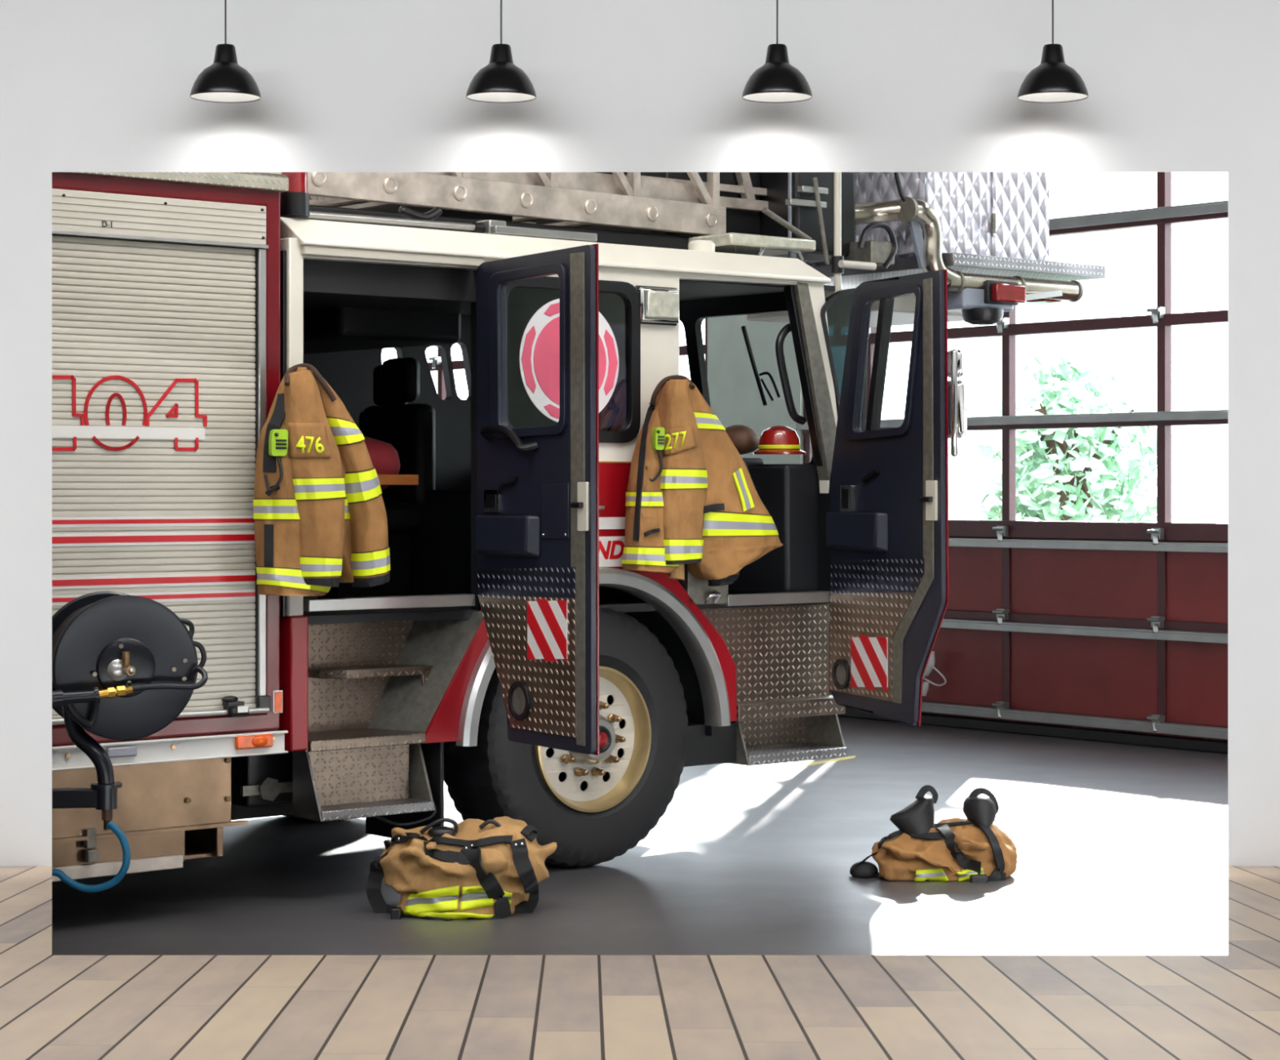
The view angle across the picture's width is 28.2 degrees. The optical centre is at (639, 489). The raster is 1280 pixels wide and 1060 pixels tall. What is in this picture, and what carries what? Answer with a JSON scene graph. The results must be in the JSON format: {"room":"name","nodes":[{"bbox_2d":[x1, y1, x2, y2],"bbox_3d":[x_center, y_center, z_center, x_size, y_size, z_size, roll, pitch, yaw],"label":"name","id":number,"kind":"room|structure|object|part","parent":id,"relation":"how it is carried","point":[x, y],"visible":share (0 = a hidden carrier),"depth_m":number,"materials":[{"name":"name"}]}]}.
{"room":"gallery room","nodes":[
{"label":"gallery room","id":0,"kind":"room"},
{"bbox_2d":[0,0,1279,866],"bbox_3d":[0.800,-1.070,7.940,19.600,5.420,0.080,0,0,0],"label":"wall","id":1,"kind":"structure","parent":0,"point":[86,86],"depth_m":7.90,"materials":[{"name":"paint"}]},
{"bbox_2d":[52,715,1227,954],"bbox_3d":[0.800,1.670,18.600,20.400,0.100,26.800,0,0,0],"label":"floor","id":2,"kind":"structure","parent":0,"point":[1122,848],"depth_m":10.61,"materials":[{"name":"grey concrete"}]},
{"bbox_2d":[366,815,557,919],"bbox_3d":[-0.684,1.449,9.795,0.735,0.391,0.417,0,0,0],"label":"bundle","id":3,"kind":"object","parent":2,"relation":"on","point":[490,868],"visible":1,"depth_m":9.66,"materials":[{"name":"brown fabric"}]},
{"bbox_2d":[52,172,1105,881],"bbox_3d":[-1.311,-0.280,10.962,8.769,3.800,3.509,0,0,-40],"label":"fire truck","id":4,"kind":"object","parent":2,"relation":"on","point":[508,657],"visible":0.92,"depth_m":10.65,"materials":[{"name":"metal"}]},
{"bbox_3d":[-2.957,1.400,8.611,3.200,0.050,0.025,0,0,-40],"label":"locker rail","id":5,"kind":"part","parent":4,"relation":"part of","materials":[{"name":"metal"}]},
{"bbox_2d":[52,591,208,892],"bbox_3d":[-1.927,0.987,8.643,0.875,1.267,0.526,0,0,-20],"label":"hose reel","id":6,"kind":"object","parent":4,"relation":"attached to","point":[125,666],"visible":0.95,"depth_m":8.57,"materials":[{"name":"metal"}]},
{"bbox_3d":[-1.985,0.661,8.772,0.060,0.185,0.391,0,0,40],"label":"axle arm","id":7,"kind":"part","parent":6,"relation":"part of"},
{"bbox_3d":[-1.955,1.036,8.580,0.308,0.069,0.050,0,0,0],"label":"arm","id":8,"kind":"part","parent":6,"relation":"part of"},
{"bbox_3d":[-1.862,0.862,8.598,0.196,0.287,0.070,0,0,21],"label":"bent post","id":9,"kind":"part","parent":6,"relation":"part of","materials":[{"name":"black metal"}]},
{"bbox_2d":[106,659,127,680],"bbox_3d":[-1.744,0.602,8.531,0.072,0.072,0.020,0,0,-22],"label":"washer","id":10,"kind":"object","parent":6,"relation":"in","point":[117,669],"depth_m":8.52,"materials":[{"name":"metal"}]},
{"bbox_3d":[-1.722,0.597,8.562,0.190,0.190,0.014,0,0,-22],"label":"hub plate","id":11,"kind":"part","parent":6,"relation":"part of","materials":[{"name":"black metal"}]},
{"bbox_3d":[-1.524,0.526,8.663,0.106,0.192,0.018,0,0,-22],"label":"guide handle","id":12,"kind":"part","parent":6,"relation":"part of","materials":[{"name":"black metal"}]},
{"bbox_2d":[52,235,255,715],"bbox_3d":[-2.441,-0.053,9.017,2.512,1.746,0.008,0,0,-40],"label":"roller shutter","id":13,"kind":"object","parent":4,"relation":"hanging from","point":[153,344],"depth_m":9.56,"materials":[{"name":"white metal"}]},
{"bbox_3d":[-2.768,0.971,8.713,3.620,0.086,0.080,0,0,-40],"label":"rub rail","id":14,"kind":"part","parent":4,"relation":"part of","materials":[{"name":"silver metal"}]},
{"bbox_3d":[-1.516,0.832,9.700,0.045,0.024,0.026,0,0,-40],"label":"latch plate","id":15,"kind":"part","parent":4,"relation":"part of","materials":[{"name":"metal"}]},
{"bbox_2d":[235,733,272,749],"bbox_3d":[-1.475,0.960,9.751,0.159,0.051,0.020,0,0,-40],"label":"marker light","id":16,"kind":"object","parent":4,"relation":"attached to","point":[242,740],"depth_m":9.74,"materials":[{"name":"orange plastic"}]},
{"bbox_3d":[-3.426,1.320,10.492,4.900,0.400,0.050,0,0,-40],"label":"belly panel","id":17,"kind":"part","parent":4,"relation":"part of","materials":[{"name":"black metal"}]},
{"bbox_3d":[-1.401,0.818,9.870,0.043,0.087,0.006,0,0,-40],"label":"reflector frame","id":18,"kind":"part","parent":4,"relation":"part of","materials":[{"name":"plastic"}]},
{"bbox_3d":[-1.358,0.752,9.967,0.083,0.525,0.112,0,0,-40],"label":"cab corner post","id":19,"kind":"part","parent":4,"relation":"part of","materials":[{"name":"red metal"}]},
{"bbox_3d":[-1.663,0.347,10.959,0.400,0.295,0.400,0,0,-40],"label":"seat","id":20,"kind":"part","parent":4,"relation":"part of","materials":[{"name":"black"}]},
{"bbox_3d":[-1.506,-1.617,11.906,0.060,0.541,0.045,0,0,-40],"label":"ladder post","id":21,"kind":"part","parent":4,"relation":"part of","materials":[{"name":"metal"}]},
{"bbox_2d":[253,363,390,595],"bbox_3d":[-1.212,-0.038,9.796,0.540,0.893,0.263,0,0,-40],"label":"coat","id":22,"kind":"object","parent":4,"relation":"hanging from","point":[320,515],"visible":1,"depth_m":9.67,"materials":[{"name":"brown fabric"}]},
{"bbox_3d":[-1.383,-0.061,9.624,0.075,0.137,0.023,0,0,0],"label":"coil cord","id":23,"kind":"part","parent":22,"relation":"part of","materials":[{"name":"black rubber"}]},
{"bbox_3d":[-2.443,-1.401,11.212,5.287,0.181,0.030,0,0,-40],"label":"rail","id":24,"kind":"part","parent":4,"relation":"part of","materials":[{"name":"metal"}]},
{"bbox_3d":[-1.217,-0.160,12.574,0.120,0.480,0.480,0,0,-40],"label":"backrest","id":25,"kind":"part","parent":4,"relation":"part of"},
{"bbox_3d":[-1.340,0.347,11.818,0.400,0.295,0.400,0,0,-40],"label":"seat","id":26,"kind":"part","parent":4,"relation":"part of","materials":[{"name":"black"}]},
{"bbox_3d":[-1.006,0.451,10.237,0.803,0.047,0.072,0,0,-40],"label":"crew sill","id":27,"kind":"part","parent":4,"relation":"part of","materials":[{"name":"metal"}]},
{"bbox_2d":[364,435,418,490],"bbox_3d":[-1.272,-0.105,10.952,0.485,0.285,0.537,0,0,-40],"label":"helmet","id":28,"kind":"object","parent":4,"relation":"on","point":[384,457],"visible":0.27,"depth_m":10.82,"materials":[{"name":"red plastic"}]},
{"bbox_3d":[-1.019,-1.107,10.521,0.824,0.031,0.028,0,0,-40],"label":"roof rod","id":29,"kind":"part","parent":4,"relation":"part of","materials":[{"name":"metal"}]},
{"bbox_3d":[-1.133,-0.160,11.992,0.120,0.480,0.480,0,0,-40],"label":"backrest","id":30,"kind":"part","parent":4,"relation":"part of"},
{"bbox_3d":[-1.340,0.130,11.818,0.500,0.140,0.500,0,0,-40],"label":"seat","id":31,"kind":"part","parent":4,"relation":"part of","materials":[{"name":"black"}]},
{"bbox_3d":[-2.386,-1.290,11.168,5.317,0.201,0.050,0,0,-40],"label":"ladder rail","id":32,"kind":"part","parent":4,"relation":"part of","materials":[{"name":"metal"}]},
{"bbox_3d":[-0.767,-1.617,11.026,0.060,0.541,0.045,0,0,-40],"label":"ladder post","id":33,"kind":"part","parent":4,"relation":"part of","materials":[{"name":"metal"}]},
{"bbox_3d":[-0.681,-1.109,10.805,0.059,0.044,0.044,0,0,-40],"label":"rod","id":34,"kind":"part","parent":4,"relation":"part of","materials":[{"name":"silver metal"}]},
{"bbox_3d":[-0.600,0.046,10.371,0.012,0.092,0.112,0,0,-35],"label":"release handle","id":35,"kind":"part","parent":4,"relation":"part of","materials":[{"name":"black plastic"}]},
{"bbox_3d":[-1.647,-1.290,10.287,5.317,0.201,0.050,0,0,-40],"label":"ladder rail","id":36,"kind":"part","parent":4,"relation":"part of","materials":[{"name":"metal"}]},
{"bbox_3d":[-0.531,-0.206,10.228,0.080,0.114,0.384,0,0,-35],"label":"grab handle","id":37,"kind":"part","parent":4,"relation":"part of","materials":[{"name":"black metal"}]},
{"bbox_3d":[-0.457,0.365,10.168,0.008,0.136,0.738,0,0,-35],"label":"dark tread panel","id":38,"kind":"part","parent":4,"relation":"part of","materials":[{"name":"black metal"}]},
{"bbox_3d":[-0.453,0.686,10.159,0.010,0.538,0.731,0,0,-35],"label":"tread panel","id":39,"kind":"part","parent":4,"relation":"part of","materials":[{"name":"silver metal"}]},
{"bbox_3d":[-0.420,0.037,10.143,0.026,1.957,0.857,0,0,-35],"label":"crew door","id":40,"kind":"part","parent":4,"relation":"part of","materials":[{"name":"plastic"}]},
{"bbox_3d":[-0.441,-1.097,10.980,0.550,0.035,0.140,0,0,-40],"label":"roof rail","id":41,"kind":"part","parent":4,"relation":"part of","materials":[{"name":"metal"}]},
{"bbox_3d":[-0.392,-1.612,11.341,0.040,0.540,0.045,0,0,-40],"label":"ladder post","id":42,"kind":"part","parent":4,"relation":"part of","materials":[{"name":"metal"}]},
{"bbox_3d":[-0.332,0.082,9.988,0.006,0.220,0.197,0,0,-35],"label":"plate","id":43,"kind":"part","parent":4,"relation":"part of","materials":[{"name":"plastic"}]},
{"bbox_3d":[-1.704,-1.401,10.331,5.287,0.181,0.030,0,0,-40],"label":"rail","id":44,"kind":"part","parent":4,"relation":"part of","materials":[{"name":"metal"}]},
{"bbox_3d":[-0.219,0.063,9.819,0.012,0.188,0.062,0,0,-35],"label":"latch plate","id":45,"kind":"part","parent":4,"relation":"part of","materials":[{"name":"silver metal"}]},
{"bbox_3d":[-0.183,0.688,10.906,1.483,0.719,0.105,0,0,-40],"label":"wheel arch trim","id":46,"kind":"part","parent":4,"relation":"part of","materials":[{"name":"metal"}]},
{"bbox_3d":[-0.032,-1.606,11.643,0.060,0.541,0.045,0,0,-40],"label":"ladder post","id":47,"kind":"part","parent":4,"relation":"part of","materials":[{"name":"metal"}]},
{"bbox_2d":[635,285,679,325],"bbox_3d":[0.075,-0.801,11.094,0.192,0.165,0.169,0,0,0],"label":"light","id":48,"kind":"object","parent":4,"relation":"attached to","point":[655,305],"depth_m":11.05,"materials":[{"name":"silver metal"}]},
{"bbox_3d":[0.419,-1.435,12.151,1.244,0.035,0.030,0,0,-40],"label":"fly rail","id":49,"kind":"part","parent":4,"relation":"part of","materials":[{"name":"metal"}]},
{"bbox_2d":[621,374,782,586],"bbox_3d":[0.312,-0.037,11.072,0.878,0.917,0.265,0,0,-40],"label":"coat","id":50,"kind":"object","parent":4,"relation":"hanging from","point":[691,498],"visible":1,"depth_m":10.88,"materials":[{"name":"brown fabric"}]},
{"bbox_3d":[0.060,-0.102,10.828,0.075,0.137,0.023,0,0,0],"label":"coil cord","id":51,"kind":"part","parent":50,"relation":"part of","materials":[{"name":"black plastic"}]},
{"bbox_3d":[0.271,0.401,11.342,0.240,0.210,0.100,0,0,-40],"label":"striker plate","id":52,"kind":"part","parent":4,"relation":"part of","materials":[{"name":"metal"}]},
{"bbox_3d":[0.344,-1.601,11.958,0.040,0.540,0.045,0,0,-40],"label":"ladder post","id":53,"kind":"part","parent":4,"relation":"part of","materials":[{"name":"metal"}]},
{"bbox_2d":[724,424,759,454],"bbox_3d":[0.456,-0.237,12.005,0.222,0.140,0.234,0,0,-40],"label":"helmet","id":54,"kind":"object","parent":4,"relation":"on","point":[745,440],"visible":0.59,"depth_m":11.91,"materials":[{"name":"leather"}]},
{"bbox_3d":[0.294,-1.365,12.040,0.912,0.050,0.040,0,0,-40],"label":"fly rail","id":55,"kind":"part","parent":4,"relation":"part of","materials":[{"name":"metal"}]},
{"bbox_3d":[0.107,-0.225,12.771,0.179,1.450,2.380,0,0,-40],"label":"windshield frame","id":56,"kind":"part","parent":4,"relation":"part of","materials":[{"name":"black metal"}]},
{"bbox_2d":[688,232,815,262],"bbox_3d":[0.079,-1.113,12.486,1.498,0.128,1.641,0,0,0],"label":"panel","id":57,"kind":"object","parent":4,"relation":"attached to","point":[798,246],"depth_m":11.87,"materials":[{"name":"metal"}]},
{"bbox_3d":[0.490,0.725,11.605,1.010,0.590,0.020,0,0,-40],"label":"step panel","id":58,"kind":"part","parent":4,"relation":"part of","materials":[{"name":"silver metal"}]},
{"bbox_3d":[0.624,0.492,11.605,0.665,0.050,0.072,0,0,-40],"label":"sill","id":59,"kind":"part","parent":4,"relation":"part of","materials":[{"name":"metal"}]},
{"bbox_2d":[753,425,805,454],"bbox_3d":[0.648,-0.232,11.868,0.244,0.134,0.244,0,0,-40],"label":"helmet","id":60,"kind":"object","parent":4,"relation":"on","point":[778,439],"visible":1,"depth_m":11.79,"materials":[{"name":"red plastic"}]},
{"bbox_3d":[0.726,-1.420,12.180,0.040,0.720,0.040,0,0,-40],"label":"post","id":61,"kind":"part","parent":4,"relation":"part of","materials":[{"name":"silver metal"}]},
{"bbox_3d":[0.891,0.200,11.843,0.100,0.560,0.079,0,0,-40],"label":"hinge post","id":62,"kind":"part","parent":4,"relation":"part of","materials":[{"name":"black metal"}]},
{"bbox_2d":[831,172,844,293],"bbox_3d":[0.931,-1.230,12.027,0.060,1.100,0.060,0,0,0],"label":"vertical pole","id":63,"kind":"object","parent":4,"relation":"attached to","point":[837,260],"depth_m":12.01,"materials":[{"name":"white metal"}]},
{"bbox_3d":[0.943,0.040,11.638,0.012,0.124,0.098,0,0,-27],"label":"release handle","id":64,"kind":"part","parent":4,"relation":"part of","materials":[{"name":"black plastic"}]},
{"bbox_2d":[838,259,876,270],"bbox_3d":[1.026,-1.060,12.041,0.220,0.036,0.036,0,0,-40],"label":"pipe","id":65,"kind":"object","parent":4,"relation":"attached to","point":[842,264],"depth_m":12.02,"materials":[{"name":"white metal"}]},
{"bbox_3d":[1.042,0.691,11.445,0.010,0.488,0.716,0,0,-27],"label":"tread panel","id":66,"kind":"part","parent":4,"relation":"part of","materials":[{"name":"silver metal"}]},
{"bbox_3d":[1.058,0.384,11.414,0.008,0.184,0.786,0,0,-27],"label":"dark tread panel","id":67,"kind":"part","parent":4,"relation":"part of","materials":[{"name":"black metal"}]},
{"bbox_3d":[1.097,0.041,11.375,0.026,1.971,0.932,0,0,-27],"label":"door","id":68,"kind":"part","parent":4,"relation":"part of","materials":[{"name":"metal"}]},
{"bbox_3d":[1.258,0.045,11.012,0.012,0.173,0.075,0,0,-27],"label":"latch plate","id":69,"kind":"part","parent":4,"relation":"part of","materials":[{"name":"metal"}]},
{"bbox_2d":[947,349,963,377],"bbox_3d":[1.354,-0.543,10.990,0.040,0.120,0.105,0,0,-27],"label":"convex mirror","id":70,"kind":"object","parent":4,"relation":"on","point":[955,357],"depth_m":10.94,"materials":[{"name":"silver metal"}]},
{"bbox_3d":[1.719,-0.867,12.805,0.209,0.075,0.209,0,0,-40],"label":"turret motor","id":71,"kind":"part","parent":4,"relation":"part of","materials":[{"name":"black metal"}]},
{"bbox_3d":[1.812,-0.989,12.818,0.226,0.116,0.040,0,0,-40],"label":"light frame","id":72,"kind":"part","parent":4,"relation":"part of","materials":[{"name":"plastic"}]},
{"bbox_2d":[992,283,1026,303],"bbox_3d":[1.851,-0.986,12.808,0.215,0.091,0.045,0,0,-40],"label":"warning light","id":73,"kind":"object","parent":4,"relation":"attached to","point":[1002,293],"depth_m":12.78,"materials":[{"name":"red plastic"}]},
{"bbox_2d":[1026,298,1062,303],"bbox_3d":[2.096,-1.005,13.239,0.139,0.064,0.140,0,0,-40],"label":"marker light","id":74,"kind":"object","parent":4,"relation":"attached to","point":[1038,300],"depth_m":13.19,"materials":[{"name":"plastic"}]},
{"bbox_3d":[2.035,-0.990,13.018,0.329,0.074,0.030,0,0,-40],"label":"marker arm","id":75,"kind":"part","parent":4,"relation":"part of","materials":[{"name":"metal"}]},
{"bbox_2d":[800,755,856,766],"bbox_3d":[1.126,1.619,15.255,0.077,0.002,0.729,0,0,36],"label":"floor marking","id":76,"kind":"object","parent":2,"relation":"on","point":[853,756],"depth_m":15.21,"materials":[{"name":"yellow paint"}]},
{"bbox_2d":[849,784,1017,882],"bbox_3d":[1.229,1.441,10.694,0.707,0.402,0.397,0,0,0],"label":"gear","id":77,"kind":"object","parent":2,"relation":"on","point":[973,849],"visible":1,"depth_m":10.60,"materials":[{"name":"brown fabric"}]},
{"bbox_2d":[0,866,1279,1059],"bbox_3d":[0.000,0.933,2.700,8.800,0.641,10.400,0,0,0],"label":"floor","id":78,"kind":"structure","parent":0,"point":[53,1006],"depth_m":5.02,"materials":[{"name":"brown wood"}]},
{"bbox_2d":[707,314,803,463],"bbox_3d":[2.271,-0.980,17.393,0.200,5.200,25.200,0,0,-40],"label":"window","id":79,"kind":"structure","parent":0,"point":[735,397],"depth_m":18.96,"materials":[{"name":"glass"}]},
{"bbox_2d":[427,317,707,399],"bbox_3d":[-1.718,-0.698,22.022,0.164,4.636,6.984,0,0,-40],"label":"window","id":80,"kind":"structure","parent":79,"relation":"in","point":[436,365],"depth_m":22.00,"materials":[{"name":"glass"}]},
{"bbox_3d":[-1.687,-1.070,22.048,0.080,0.072,6.980,0,0,-40],"label":"rail","id":81,"kind":"part","parent":80,"relation":"part of","materials":[{"name":"metal"}]},
{"bbox_2d":[795,172,1227,753],"bbox_3d":[3.398,-0.698,15.924,0.164,4.636,6.904,0,0,-40],"label":"door","id":82,"kind":"structure","parent":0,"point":[1113,632],"depth_m":16.48,"materials":[{"name":"metal"}]},
{"bbox_2d":[922,650,946,695],"bbox_3d":[2.003,1.258,17.462,0.067,0.312,0.248,0,0,-38],"label":"handle","id":83,"kind":"object","parent":82,"relation":"hanging from","point":[931,664],"visible":0.84,"depth_m":17.47,"materials":[{"name":"silver metal"}]},
{"bbox_3d":[3.430,-0.435,15.950,0.080,0.060,6.900,0,0,-40],"label":"rail","id":84,"kind":"part","parent":82,"relation":"part of","materials":[{"name":"grey metal"}]},
{"bbox_3d":[3.430,0.853,15.950,0.080,0.065,6.900,0,0,-40],"label":"rail","id":85,"kind":"part","parent":82,"relation":"part of","materials":[{"name":"grey metal"}]},
{"bbox_3d":[3.430,1.488,15.950,0.080,0.065,6.900,0,0,-40],"label":"rail","id":86,"kind":"part","parent":82,"relation":"part of","materials":[{"name":"red metal"}]},
{"bbox_3d":[3.437,0.900,15.957,0.040,1.360,6.900,0,0,-40],"label":"panel","id":87,"kind":"part","parent":82,"relation":"part of","materials":[{"name":"red metal"}]},
{"bbox_3d":[3.430,-1.070,15.950,0.080,0.072,6.900,0,0,-40],"label":"rail","id":88,"kind":"part","parent":82,"relation":"part of","materials":[{"name":"brown metal"}]},
{"bbox_3d":[3.430,0.263,15.950,0.080,0.115,6.900,0,0,-40],"label":"rail","id":89,"kind":"part","parent":82,"relation":"part of","materials":[{"name":"grey metal"}]},
{"bbox_3d":[3.430,-1.710,15.950,0.080,0.072,6.900,0,0,-40],"label":"rail","id":90,"kind":"part","parent":82,"relation":"part of","materials":[{"name":"grey metal"}]},
{"bbox_2d":[980,172,1119,521],"bbox_3d":[5.049,-4.005,31.137,1.850,11.250,4.600,0,0,12],"label":"sky","id":91,"kind":"structure","parent":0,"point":[1070,193],"depth_m":29.15,"materials":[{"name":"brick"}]},
{"bbox_3d":[4.708,-0.030,29.103,0.760,1.160,0.019,0,0,12],"label":"pane","id":92,"kind":"part","parent":91,"relation":"part of","materials":[{"name":"green plant"}]},
{"bbox_3d":[0.000,-2.020,2.650,9.000,0.080,10.500,0,0,0],"label":"ceiling","id":93,"kind":"structure","parent":0,"visible":0},
{"bbox_2d":[190,0,261,102],"bbox_3d":[-1.244,-1.578,7.660,0.211,0.803,0.211,0,0,0],"label":"pendant lamp","id":94,"kind":"object","parent":93,"relation":"hanging from","point":[224,81],"visible":1,"depth_m":7.61,"materials":[{"name":"black metal"}]},
{"bbox_3d":[-1.244,-1.658,7.660,0.005,0.645,0.005,0,0,0],"label":"cord","id":95,"kind":"part","parent":94,"relation":"part of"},
{"bbox_3d":[-1.244,-1.256,7.660,0.211,0.160,0.211,0,0,0],"label":"lamp shade","id":96,"kind":"part","parent":94,"relation":"part of","materials":[{"name":"black metal"}]},
{"bbox_2d":[466,0,536,102],"bbox_3d":[-0.417,-1.578,7.660,0.211,0.803,0.211,0,0,0],"label":"pendant lamp","id":97,"kind":"object","parent":93,"relation":"hanging from","point":[500,81],"visible":1,"depth_m":7.61,"materials":[{"name":"black metal"}]},
{"bbox_3d":[-0.417,-1.256,7.660,0.211,0.160,0.211,0,0,0],"label":"lamp shade","id":98,"kind":"part","parent":97,"relation":"part of","materials":[{"name":"black metal"}]},
{"bbox_3d":[-0.417,-1.658,7.660,0.005,0.645,0.005,0,0,0],"label":"cord","id":99,"kind":"part","parent":97,"relation":"part of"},
{"bbox_2d":[742,0,812,102],"bbox_3d":[0.412,-1.578,7.660,0.211,0.803,0.211,0,0,0],"label":"pendant lamp","id":100,"kind":"object","parent":93,"relation":"hanging from","point":[777,81],"visible":1,"depth_m":7.61,"materials":[{"name":"black metal"}]},
{"bbox_3d":[0.412,-1.256,7.660,0.211,0.160,0.211,0,0,0],"label":"lamp shade","id":101,"kind":"part","parent":100,"relation":"part of","materials":[{"name":"black metal"}]},
{"bbox_3d":[0.412,-1.658,7.660,0.005,0.645,0.005,0,0,0],"label":"cord","id":102,"kind":"part","parent":100,"relation":"part of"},
{"bbox_2d":[1017,0,1088,102],"bbox_3d":[1.239,-1.578,7.660,0.211,0.803,0.211,0,0,0],"label":"pendant lamp","id":103,"kind":"object","parent":93,"relation":"hanging from","point":[1052,81],"visible":1,"depth_m":7.61,"materials":[{"name":"black metal"}]},
{"bbox_3d":[1.239,-1.256,7.660,0.211,0.160,0.211,0,0,0],"label":"lamp shade","id":104,"kind":"part","parent":103,"relation":"part of","materials":[{"name":"black metal"}]},
{"bbox_3d":[1.239,-1.658,7.660,0.005,0.645,0.005,0,0,0],"label":"cord","id":105,"kind":"part","parent":103,"relation":"part of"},
{"label":"outside","id":106,"kind":"structure","parent":0,"visible":0},
{"bbox_3d":[26.430,1.690,46.281,120.775,0.100,124.010,0,0,0],"label":"ground","id":107,"kind":"structure","parent":106,"visible":0},
{"bbox_2d":[977,343,1173,521],"bbox_3d":[3.683,0.189,21.843,1.869,2.900,1.523,0,0,-40],"label":"bush","id":108,"kind":"object","parent":107,"relation":"on","point":[1033,466],"visible":0.5,"depth_m":21.56,"materials":[{"name":"green plant"}]},
{"bbox_3d":[3.711,0.450,21.871,1.061,2.356,0.494,0,0,-25],"label":"stem","id":109,"kind":"part","parent":108,"relation":"part of","materials":[{"name":"plant"}]}
]}

